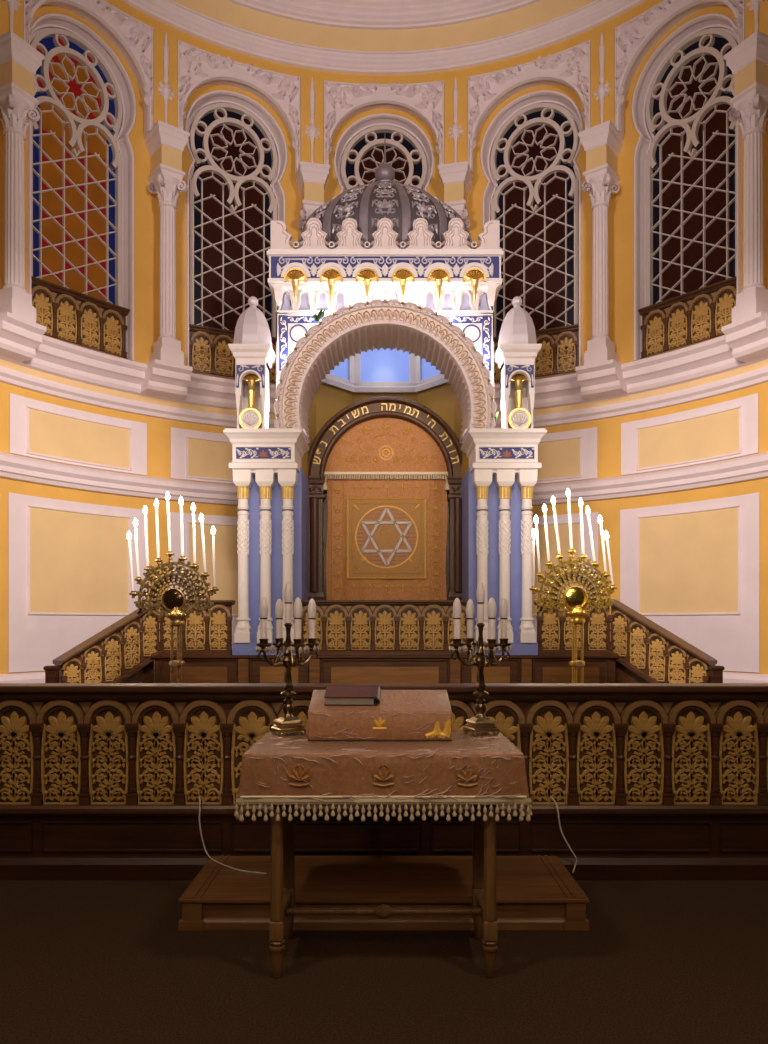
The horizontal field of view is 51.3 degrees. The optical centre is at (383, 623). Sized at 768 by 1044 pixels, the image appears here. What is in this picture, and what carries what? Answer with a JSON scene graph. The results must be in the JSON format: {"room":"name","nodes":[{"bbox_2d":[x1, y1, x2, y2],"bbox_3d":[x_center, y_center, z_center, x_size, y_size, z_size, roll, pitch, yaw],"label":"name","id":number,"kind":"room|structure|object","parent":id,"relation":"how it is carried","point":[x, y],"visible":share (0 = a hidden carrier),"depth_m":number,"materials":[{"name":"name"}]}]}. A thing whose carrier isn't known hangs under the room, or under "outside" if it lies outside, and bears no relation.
{"room":"house of worship","nodes":[
{"label":"house of worship","id":0,"kind":"room"},
{"bbox_2d":[0,880,767,1043],"bbox_3d":[0.000,1.460,0.800,11.000,0.100,7.600,0,0,0],"label":"floor","id":1,"kind":"structure","parent":0,"point":[82,961],"depth_m":3.20,"materials":[{"name":"brown carpet"}]},
{"bbox_2d":[0,683,232,879],"bbox_3d":[-2.453,0.875,4.487,3.234,1.070,0.205,0,0,0],"label":"balustrade","id":2,"kind":"object","parent":1,"relation":"on","point":[99,781],"visible":1,"depth_m":4.44,"materials":[{"name":"brown wood"}]},
{"bbox_2d":[199,796,265,873],"bbox_3d":[-0.833,1.111,4.208,0.594,0.311,0.076,0,0,43],"label":"power cord","id":3,"kind":"object","parent":2,"relation":"hanging from","point":[199,796],"visible":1,"depth_m":4.29,"materials":[{"name":"beige plastic"}]},
{"bbox_2d":[225,683,526,855],"bbox_3d":[-0.043,0.875,4.487,1.657,1.070,0.205,0,0,0],"label":"balustrade","id":4,"kind":"object","parent":1,"relation":"on","point":[253,708],"visible":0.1,"depth_m":4.45,"materials":[{"name":"brown wood"}]},
{"bbox_2d":[269,804,497,977],"bbox_3d":[-0.002,0.964,3.477,1.110,0.893,0.636,0,0,0],"label":"table","id":5,"kind":"object","parent":1,"relation":"on","point":[283,889],"visible":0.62,"depth_m":3.37,"materials":[{"name":"brown wood"}]},
{"bbox_2d":[234,731,532,821],"bbox_3d":[-0.002,0.626,3.473,1.173,0.293,0.706,0,0,0],"label":"tablecloth","id":6,"kind":"object","parent":5,"relation":"on","point":[485,768],"visible":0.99,"depth_m":3.14,"materials":[{"name":"brown fabric"}]},
{"bbox_2d":[255,582,319,735],"bbox_3d":[-0.440,0.160,3.680,0.246,0.696,0.247,0,0,19],"label":"candelabrum","id":7,"kind":"object","parent":6,"relation":"on","point":[288,722],"visible":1,"depth_m":3.66,"materials":[{"name":"brown metal"}]},
{"bbox_2d":[308,690,451,741],"bbox_3d":[-0.018,0.417,3.605,0.624,0.219,0.300,0,0,0],"label":"lectern","id":8,"kind":"object","parent":6,"relation":"on","point":[400,715],"visible":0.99,"depth_m":3.46,"materials":[{"name":"brown fabric"}]},
{"bbox_2d":[324,685,380,705],"bbox_3d":[-0.139,0.321,3.604,0.246,0.080,0.171,0,0,1],"label":"book","id":9,"kind":"object","parent":8,"relation":"on","point":[335,695],"visible":1,"depth_m":3.55,"materials":[{"name":"red leather"}]},
{"bbox_2d":[449,582,511,735],"bbox_3d":[0.445,0.158,3.680,0.241,0.699,0.241,0,0,27],"label":"candelabrum","id":10,"kind":"object","parent":6,"relation":"on","point":[480,722],"visible":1,"depth_m":3.66,"materials":[{"name":"brown metal"}]},
{"bbox_2d":[178,855,589,930],"bbox_3d":[0.000,1.333,4.025,1.894,0.153,0.694,0,0,0],"label":"platform","id":11,"kind":"object","parent":1,"relation":"on","point":[539,892],"visible":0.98,"depth_m":3.73,"materials":[{"name":"brown wood"}]},
{"bbox_2d":[519,683,767,879],"bbox_3d":[2.368,0.875,4.487,3.234,1.070,0.205,0,0,0],"label":"balustrade","id":12,"kind":"object","parent":1,"relation":"on","point":[646,781],"visible":0.99,"depth_m":4.44,"materials":[{"name":"brown wood"}]},
{"bbox_2d":[550,797,576,872],"bbox_3d":[0.988,1.119,4.243,0.131,0.327,0.389,0,0,0],"label":"power cord","id":13,"kind":"object","parent":12,"relation":"hanging from","point":[550,797],"visible":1,"depth_m":4.38,"materials":[{"name":"beige plastic"}]},
{"bbox_2d":[0,0,767,673],"bbox_3d":[0.000,-3.403,8.563,9.583,9.861,5.624,0,0,0],"label":"wall","id":14,"kind":"structure","parent":0,"point":[146,209],"depth_m":10.25,"materials":[{"name":"yellow paint"}]},
{"bbox_2d":[4,0,21,31],"bbox_3d":[-4.035,-6.882,8.662,0.109,1.292,0.237,0,0,23],"label":"relief","id":15,"kind":"object","parent":14,"relation":"attached to","point":[12,4],"visible":0.8,"depth_m":8.65,"materials":[{"name":"white paint"}]},
{"bbox_2d":[0,31,46,361],"bbox_3d":[-4.051,-4.566,8.670,0.558,3.270,0.549,0,0,27],"label":"engaged column","id":16,"kind":"structure","parent":14,"relation":"attached to","point":[20,334],"depth_m":8.56,"materials":[{"name":"white paint"}]},
{"bbox_2d":[9,492,147,672],"bbox_3d":[-3.636,-0.462,9.613,0.084,2.007,1.792,0,0,40],"label":"wall panel","id":17,"kind":"object","parent":14,"relation":"attached to","point":[70,576],"visible":0.93,"depth_m":9.47,"materials":[{"name":"white paint"}]},
{"bbox_2d":[10,393,146,474],"bbox_3d":[-3.637,-2.243,9.614,0.082,0.667,1.765,0,0,40],"label":"wall panel","id":18,"kind":"object","parent":14,"relation":"attached to","point":[38,429],"visible":1,"depth_m":9.60,"materials":[{"name":"white paint"}]},
{"bbox_2d":[27,13,135,360],"bbox_3d":[-3.672,-5.264,9.643,0.254,3.907,1.432,0,0,40],"label":"window","id":19,"kind":"structure","parent":14,"relation":"in","point":[80,175],"depth_m":9.75,"materials":[{"name":"beige"}]},
{"bbox_2d":[23,0,152,137],"bbox_3d":[-3.524,-6.865,9.520,0.298,1.342,1.674,0,0,40],"label":"arch surround","id":20,"kind":"object","parent":14,"relation":"attached to","point":[133,38],"visible":0.98,"depth_m":9.84,"materials":[{"name":"white paint"}]},
{"bbox_2d":[157,32,174,123],"bbox_3d":[-2.772,-6.882,10.177,0.236,1.292,0.109,0,0,-23],"label":"relief","id":21,"kind":"object","parent":14,"relation":"attached to","point":[165,90],"visible":0.94,"depth_m":10.15,"materials":[{"name":"white paint"}]},
{"bbox_2d":[140,120,192,399],"bbox_3d":[-2.784,-4.566,10.191,0.549,3.270,0.558,0,0,-38],"label":"engaged column","id":22,"kind":"structure","parent":14,"relation":"attached to","point":[166,374],"depth_m":10.05,"materials":[{"name":"white paint"}]},
{"bbox_2d":[171,427,233,483],"bbox_3d":[-2.008,-2.243,10.870,1.765,0.667,0.082,0,0,-25],"label":"wall panel","id":23,"kind":"object","parent":14,"relation":"attached to","point":[195,455],"visible":0.52,"depth_m":10.68,"materials":[{"name":"white paint"}]},
{"bbox_2d":[170,512,237,642],"bbox_3d":[-2.008,-0.462,10.869,1.792,2.007,0.084,0,0,-25],"label":"wall panel","id":24,"kind":"object","parent":14,"relation":"attached to","point":[226,556],"visible":0.21,"depth_m":10.77,"materials":[{"name":"white paint"}]},
{"bbox_2d":[184,90,287,383],"bbox_3d":[-2.028,-5.264,10.912,1.432,3.907,0.254,0,0,-25],"label":"window","id":25,"kind":"structure","parent":14,"relation":"in","point":[236,147],"depth_m":10.95,"materials":[{"name":"beige glass"}]},
{"bbox_2d":[177,40,300,178],"bbox_3d":[-1.946,-6.865,10.737,1.674,1.342,0.298,0,0,-25],"label":"arch surround","id":26,"kind":"object","parent":14,"relation":"attached to","point":[197,68],"visible":0.99,"depth_m":10.74,"materials":[{"name":"white paint"}]},
{"bbox_2d":[304,77,320,162],"bbox_3d":[-0.986,-6.882,11.014,0.237,1.292,0.118,0,0,0],"label":"relief","id":27,"kind":"object","parent":14,"relation":"attached to","point":[312,131],"visible":0.94,"depth_m":10.99,"materials":[{"name":"white paint"}]},
{"bbox_2d":[296,161,329,228],"bbox_3d":[-0.990,-4.566,11.031,0.549,3.270,0.558,0,0,-13],"label":"engaged column","id":28,"kind":"structure","parent":14,"relation":"attached to","point":[311,178],"depth_m":10.82,"materials":[{"name":"white paint"}]},
{"bbox_2d":[122,0,645,74],"bbox_3d":[0.000,-7.757,8.477,9.166,0.236,5.379,0,0,0],"label":"trim","id":29,"kind":"structure","parent":14,"relation":"attached to","point":[171,13],"depth_m":10.73,"materials":[{"name":"white paint"}]},
{"bbox_2d":[0,335,767,413],"bbox_3d":[0.000,-3.097,8.569,9.611,0.361,5.640,0,0,0],"label":"trim","id":30,"kind":"structure","parent":14,"relation":"attached to","point":[55,357],"depth_m":9.79,"materials":[{"name":"white paint"}]},
{"bbox_2d":[0,452,767,505],"bbox_3d":[0.000,-1.757,8.569,9.611,0.292,5.640,0,0,0],"label":"trim","id":31,"kind":"structure","parent":14,"relation":"attached to","point":[12,467],"depth_m":9.86,"materials":[{"name":"white paint"}]},
{"bbox_2d":[0,359,767,427],"bbox_3d":[0.000,-2.757,8.569,9.611,0.181,5.640,0,0,0],"label":"trim","id":32,"kind":"structure","parent":14,"relation":"attached to","point":[7,376],"depth_m":9.91,"materials":[{"name":"white paint"}]},
{"bbox_2d":[227,0,540,29],"bbox_3d":[0.000,-8.229,8.385,8.722,0.264,5.118,0,0,0],"label":"trim","id":33,"kind":"structure","parent":14,"relation":"attached to","point":[352,14],"depth_m":10.71,"materials":[{"name":"white paint"}]},
{"bbox_2d":[333,113,434,193],"bbox_3d":[0.000,-5.264,11.364,1.432,3.907,0.254,0,0,0],"label":"window","id":34,"kind":"structure","parent":14,"relation":"in","point":[359,151],"depth_m":11.42,"materials":[{"name":"beige"}]},
{"bbox_2d":[0,672,767,682],"bbox_3d":[0.000,1.042,8.563,9.583,0.972,5.623,0,0,0],"label":"baseboard","id":35,"kind":"structure","parent":14,"relation":"attached to","point":[34,677],"depth_m":9.00,"materials":[{"name":"white paint"}]},
{"bbox_2d":[324,81,443,176],"bbox_3d":[0.000,-6.865,11.170,1.674,1.342,0.298,0,0,0],"label":"arch surround","id":36,"kind":"object","parent":14,"relation":"attached to","point":[342,101],"visible":0.98,"depth_m":11.10,"materials":[{"name":"white paint"}]},
{"bbox_2d":[438,161,471,227],"bbox_3d":[0.990,-4.566,11.031,0.549,3.270,0.558,0,0,13],"label":"engaged column","id":37,"kind":"structure","parent":14,"relation":"attached to","point":[456,178],"depth_m":10.81,"materials":[{"name":"white paint"}]},
{"bbox_2d":[447,77,463,162],"bbox_3d":[0.986,-6.882,11.014,0.237,1.292,0.118,0,0,0],"label":"relief","id":38,"kind":"object","parent":14,"relation":"attached to","point":[455,131],"visible":0.92,"depth_m":10.99,"materials":[{"name":"white paint"}]},
{"bbox_2d":[467,40,590,178],"bbox_3d":[1.946,-6.865,10.737,1.674,1.342,0.298,0,0,25],"label":"arch surround","id":39,"kind":"object","parent":14,"relation":"attached to","point":[570,68],"visible":0.98,"depth_m":10.75,"materials":[{"name":"white paint"}]},
{"bbox_2d":[480,90,583,383],"bbox_3d":[2.028,-5.264,10.912,1.432,3.907,0.254,0,0,25],"label":"window","id":40,"kind":"structure","parent":14,"relation":"in","point":[531,147],"depth_m":10.95,"materials":[{"name":"beige glass"}]},
{"bbox_2d":[532,512,597,642],"bbox_3d":[2.008,-0.462,10.869,1.792,2.007,0.084,0,0,25],"label":"wall panel","id":41,"kind":"object","parent":14,"relation":"attached to","point":[562,520],"visible":0.18,"depth_m":10.71,"materials":[{"name":"white paint"}]},
{"bbox_2d":[536,427,597,483],"bbox_3d":[2.008,-2.243,10.870,1.765,0.667,0.082,0,0,25],"label":"wall panel","id":42,"kind":"object","parent":14,"relation":"attached to","point":[566,455],"visible":0.41,"depth_m":10.67,"materials":[{"name":"white paint"}]},
{"bbox_2d":[575,120,627,399],"bbox_3d":[2.784,-4.566,10.191,0.549,3.270,0.558,0,0,38],"label":"engaged column","id":43,"kind":"structure","parent":14,"relation":"attached to","point":[601,374],"depth_m":10.05,"materials":[{"name":"white paint"}]},
{"bbox_2d":[593,32,610,123],"bbox_3d":[2.772,-6.882,10.177,0.236,1.292,0.109,0,0,23],"label":"relief","id":44,"kind":"object","parent":14,"relation":"attached to","point":[602,90],"visible":0.97,"depth_m":10.15,"materials":[{"name":"white paint"}]},
{"bbox_2d":[615,0,744,137],"bbox_3d":[3.524,-6.865,9.520,0.298,1.342,1.674,0,0,-40],"label":"arch surround","id":45,"kind":"object","parent":14,"relation":"attached to","point":[634,38],"visible":0.96,"depth_m":9.86,"materials":[{"name":"white paint"}]},
{"bbox_2d":[632,13,740,360],"bbox_3d":[3.672,-5.264,9.643,0.254,3.907,1.432,0,0,-40],"label":"window","id":46,"kind":"structure","parent":14,"relation":"in","point":[687,175],"depth_m":9.75,"materials":[{"name":"beige"}]},
{"bbox_2d":[620,492,758,672],"bbox_3d":[3.636,-0.462,9.613,0.084,2.007,1.792,0,0,-40],"label":"wall panel","id":47,"kind":"object","parent":14,"relation":"attached to","point":[691,569],"visible":0.93,"depth_m":9.50,"materials":[{"name":"white paint"}]},
{"bbox_2d":[621,393,757,474],"bbox_3d":[3.637,-2.243,9.614,0.082,0.667,1.765,0,0,-40],"label":"wall panel","id":48,"kind":"object","parent":14,"relation":"attached to","point":[727,429],"visible":1,"depth_m":9.60,"materials":[{"name":"white paint"}]},
{"bbox_2d":[721,31,767,361],"bbox_3d":[4.051,-4.566,8.670,0.558,3.270,0.549,0,0,-27],"label":"engaged column","id":49,"kind":"structure","parent":14,"relation":"attached to","point":[747,334],"depth_m":8.56,"materials":[{"name":"white paint"}]},
{"bbox_2d":[746,0,763,31],"bbox_3d":[4.035,-6.882,8.662,0.109,1.292,0.237,0,0,-23],"label":"relief","id":50,"kind":"object","parent":14,"relation":"attached to","point":[755,4],"visible":0.8,"depth_m":8.65,"materials":[{"name":"white paint"}]},
{"bbox_2d":[173,0,594,51],"bbox_3d":[0.000,-7.990,8.437,8.972,0.285,5.265,0,0,0],"label":"cove","id":51,"kind":"object","parent":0,"point":[230,13],"visible":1,"depth_m":10.77,"materials":[{"name":"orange paint"}]},
{"bbox_3d":[0.000,1.235,7.991,9.556,0.550,6.741,0,0,0],"label":"floor","id":52,"kind":"structure","parent":0,"visible":0},
{"bbox_2d":[43,660,153,682],"bbox_3d":[-3.155,0.660,8.573,0.756,0.600,1.294,0,0,41],"label":"stair","id":53,"kind":"structure","parent":52,"relation":"on","point":[145,674],"depth_m":8.72,"materials":[{"name":"brown wood"}]},
{"bbox_2d":[53,599,160,682],"bbox_3d":[-2.891,0.344,8.468,0.205,1.241,1.175,0,0,41],"label":"stair rail","id":54,"kind":"object","parent":52,"relation":"on","point":[118,651],"visible":0.87,"depth_m":8.46,"materials":[{"name":"brown wood"}]},
{"bbox_2d":[129,551,218,682],"bbox_3d":[-1.917,0.148,7.300,0.816,1.624,0.380,0,0,0],"label":"menorah","id":55,"kind":"object","parent":52,"relation":"on","point":[173,600],"visible":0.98,"depth_m":7.29,"materials":[{"name":"gold metal"}]},
{"bbox_2d":[127,531,133,590],"bbox_3d":[-2.311,-0.565,7.300,0.068,0.565,0.040,0,0,0],"label":"candle","id":56,"kind":"object","parent":55,"relation":"on","point":[129,533],"visible":1,"depth_m":7.29,"materials":[{"name":"white wax"}]},
{"bbox_2d":[133,518,139,576],"bbox_3d":[-2.258,-0.689,7.300,0.060,0.555,0.040,0,0,0],"label":"candle","id":57,"kind":"object","parent":55,"relation":"on","point":[135,522],"visible":1,"depth_m":7.29,"materials":[{"name":"white wax"}]},
{"bbox_2d":[143,506,148,565],"bbox_3d":[-2.170,-0.795,7.300,0.056,0.574,0.040,0,0,0],"label":"candle","id":58,"kind":"object","parent":55,"relation":"on","point":[145,507],"visible":1,"depth_m":7.29,"materials":[{"name":"white wax"}]},
{"bbox_2d":[154,499,159,557],"bbox_3d":[-2.071,-0.865,7.300,0.050,0.560,0.040,0,0,0],"label":"candle","id":59,"kind":"object","parent":55,"relation":"on","point":[156,503],"visible":1,"depth_m":7.29,"materials":[{"name":"white wax"}]},
{"bbox_2d":[166,491,170,550],"bbox_3d":[-1.967,-0.927,7.300,0.054,0.564,0.040,0,0,0],"label":"candle","id":60,"kind":"object","parent":55,"relation":"on","point":[167,493],"visible":1,"depth_m":7.29,"materials":[{"name":"white wax"}]},
{"bbox_2d":[160,585,187,612],"bbox_3d":[-1.916,-0.219,7.277,0.270,0.270,0.045,0,0,0],"label":"mirror","id":61,"kind":"object","parent":55,"relation":"attached to","point":[173,600],"depth_m":7.27,"materials":[{"name":"gold metal"}]},
{"bbox_2d":[179,497,183,555],"bbox_3d":[-1.848,-0.883,7.300,0.047,0.564,0.040,0,0,0],"label":"candle","id":62,"kind":"object","parent":55,"relation":"on","point":[180,499],"visible":1,"depth_m":7.29,"materials":[{"name":"white wax"}]},
{"bbox_2d":[191,503,195,562],"bbox_3d":[-1.739,-0.820,7.300,0.040,0.574,0.040,0,0,45],"label":"candle","id":63,"kind":"object","parent":55,"relation":"on","point":[193,505],"visible":1,"depth_m":7.29,"materials":[{"name":"white wax"}]},
{"bbox_2d":[199,514,206,571],"bbox_3d":[-1.651,-0.732,7.300,0.068,0.559,0.040,0,0,0],"label":"candle","id":64,"kind":"object","parent":55,"relation":"on","point":[201,518],"visible":1,"depth_m":7.29,"materials":[{"name":"white wax"}]},
{"bbox_2d":[211,526,215,586],"bbox_3d":[-1.556,-0.609,7.300,0.040,0.574,0.040,0,0,45],"label":"candle","id":65,"kind":"object","parent":55,"relation":"on","point":[213,528],"visible":1,"depth_m":7.29,"materials":[{"name":"white wax"}]},
{"bbox_2d":[150,655,619,682],"bbox_3d":[0.000,0.650,10.025,5.568,0.620,2.589,0,0,0],"label":"podium","id":66,"kind":"object","parent":52,"relation":"on","point":[197,668],"visible":0.45,"depth_m":8.77,"materials":[{"name":"brown wood"}]},
{"bbox_2d":[159,600,234,654],"bbox_3d":[-2.095,0.040,8.928,0.830,0.610,0.205,0,0,0],"label":"rail","id":67,"kind":"object","parent":66,"relation":"on","point":[211,633],"visible":0.8,"depth_m":8.88,"materials":[{"name":"brown wood"}]},
{"bbox_2d":[301,600,467,654],"bbox_3d":[0.010,0.040,8.928,1.930,0.610,0.205,0,0,0],"label":"rail","id":68,"kind":"object","parent":66,"relation":"on","point":[342,627],"visible":0.87,"depth_m":8.88,"materials":[{"name":"brown wood"}]},
{"bbox_2d":[223,138,546,654],"bbox_3d":[0.012,-2.923,9.807,3.490,6.525,2.385,0,0,0],"label":"torah ark","id":69,"kind":"object","parent":66,"relation":"on","point":[401,282],"visible":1,"depth_m":8.90,"materials":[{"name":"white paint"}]},
{"bbox_2d":[313,309,324,321],"bbox_3d":[-0.721,-3.428,8.880,0.136,0.142,0.047,0,0,0],"label":"sprig","id":70,"kind":"object","parent":69,"relation":"on","point":[321,313],"visible":1,"depth_m":8.87,"materials":[{"name":"green plant"}]},
{"bbox_2d":[307,396,462,599],"bbox_3d":[0.027,-1.210,9.857,2.030,3.100,0.385,0,0,0],"label":"portal","id":71,"kind":"object","parent":69,"relation":"attached to","point":[418,414],"visible":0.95,"depth_m":9.71,"materials":[{"name":"brown wood"}]},
{"bbox_2d":[323,417,449,490],"bbox_3d":[0.027,-2.076,9.740,1.562,0.892,0.068,0,0,0],"label":"valance","id":72,"kind":"object","parent":71,"relation":"hanging from","point":[383,446],"visible":1,"depth_m":9.77,"materials":[{"name":"orange fabric"}]},
{"bbox_2d":[326,479,447,599],"bbox_3d":[0.032,-0.760,9.790,1.494,2.040,0.053,0,0,0],"label":"curtain","id":73,"kind":"object","parent":71,"relation":"hanging from","point":[387,538],"visible":0.77,"depth_m":9.79,"materials":[{"name":"orange fabric"}]},
{"bbox_2d":[534,600,609,654],"bbox_3d":[2.110,0.040,8.928,0.840,0.610,0.205,0,0,0],"label":"rail","id":74,"kind":"object","parent":66,"relation":"on","point":[554,632],"visible":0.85,"depth_m":8.88,"materials":[{"name":"brown wood"}]},
{"bbox_2d":[529,549,616,682],"bbox_3d":[1.728,0.137,7.300,0.796,1.646,0.380,0,0,0],"label":"menorah","id":75,"kind":"object","parent":52,"relation":"on","point":[574,598],"visible":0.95,"depth_m":7.29,"materials":[{"name":"gold metal"}]},
{"bbox_2d":[531,529,535,585],"bbox_3d":[1.365,-0.596,7.300,0.040,0.544,0.040,0,0,0],"label":"candle","id":76,"kind":"object","parent":75,"relation":"on","point":[533,534],"visible":1,"depth_m":7.29,"materials":[{"name":"white wax"}]},
{"bbox_2d":[534,515,540,571],"bbox_3d":[1.400,-0.724,7.300,0.064,0.544,0.040,0,0,0],"label":"candle","id":77,"kind":"object","parent":75,"relation":"on","point":[535,517],"visible":1,"depth_m":7.29,"materials":[{"name":"white wax"}]},
{"bbox_2d":[542,504,549,560],"bbox_3d":[1.483,-0.824,7.300,0.075,0.545,0.040,0,0,0],"label":"candle","id":78,"kind":"object","parent":75,"relation":"on","point":[544,508],"visible":1,"depth_m":7.29,"materials":[{"name":"white wax"}]},
{"bbox_2d":[551,496,560,553],"bbox_3d":[1.572,-0.892,7.300,0.091,0.551,0.040,0,0,0],"label":"candle","id":79,"kind":"object","parent":75,"relation":"on","point":[553,501],"visible":1,"depth_m":7.29,"materials":[{"name":"white wax"}]},
{"bbox_2d":[566,489,572,548],"bbox_3d":[1.693,-0.953,7.300,0.065,0.573,0.040,0,0,0],"label":"candle","id":80,"kind":"object","parent":75,"relation":"on","point":[568,490],"visible":1,"depth_m":7.29,"materials":[{"name":"white wax"}]},
{"bbox_2d":[561,583,588,611],"bbox_3d":[1.738,-0.237,7.277,0.270,0.270,0.045,0,0,0],"label":"ball","id":81,"kind":"object","parent":75,"relation":"attached to","point":[574,598],"depth_m":7.27,"materials":[{"name":"gold metal"}]},
{"bbox_2d":[579,498,584,553],"bbox_3d":[1.803,-0.886,7.300,0.056,0.536,0.040,0,0,0],"label":"candle","id":82,"kind":"object","parent":75,"relation":"on","point":[580,499],"visible":1,"depth_m":7.29,"materials":[{"name":"white wax"}]},
{"bbox_2d":[586,506,595,560],"bbox_3d":[1.887,-0.817,7.300,0.094,0.531,0.040,0,0,0],"label":"candle","id":83,"kind":"object","parent":75,"relation":"on","point":[587,507],"visible":1,"depth_m":7.29,"materials":[{"name":"white wax"}]},
{"bbox_2d":[598,515,606,571],"bbox_3d":[1.996,-0.724,7.300,0.086,0.545,0.040,0,0,0],"label":"candle","id":84,"kind":"object","parent":75,"relation":"on","point":[599,517],"visible":1,"depth_m":7.29,"materials":[{"name":"white wax"}]},
{"bbox_2d":[604,531,613,584],"bbox_3d":[2.057,-0.596,7.300,0.091,0.517,0.040,0,0,0],"label":"candle","id":85,"kind":"object","parent":75,"relation":"on","point":[606,535],"visible":1,"depth_m":7.29,"materials":[{"name":"white wax"}]},
{"bbox_2d":[608,599,716,682],"bbox_3d":[2.911,0.345,8.468,0.205,1.241,1.175,0,0,-41],"label":"stair rail","id":86,"kind":"object","parent":52,"relation":"on","point":[646,648],"visible":0.88,"depth_m":8.47,"materials":[{"name":"brown wood"}]},
{"bbox_2d":[615,660,724,682],"bbox_3d":[3.155,0.660,8.573,0.756,0.600,1.294,0,0,-41],"label":"stair","id":87,"kind":"structure","parent":52,"relation":"on","point":[623,674],"depth_m":8.72,"materials":[{"name":"brown wood"}]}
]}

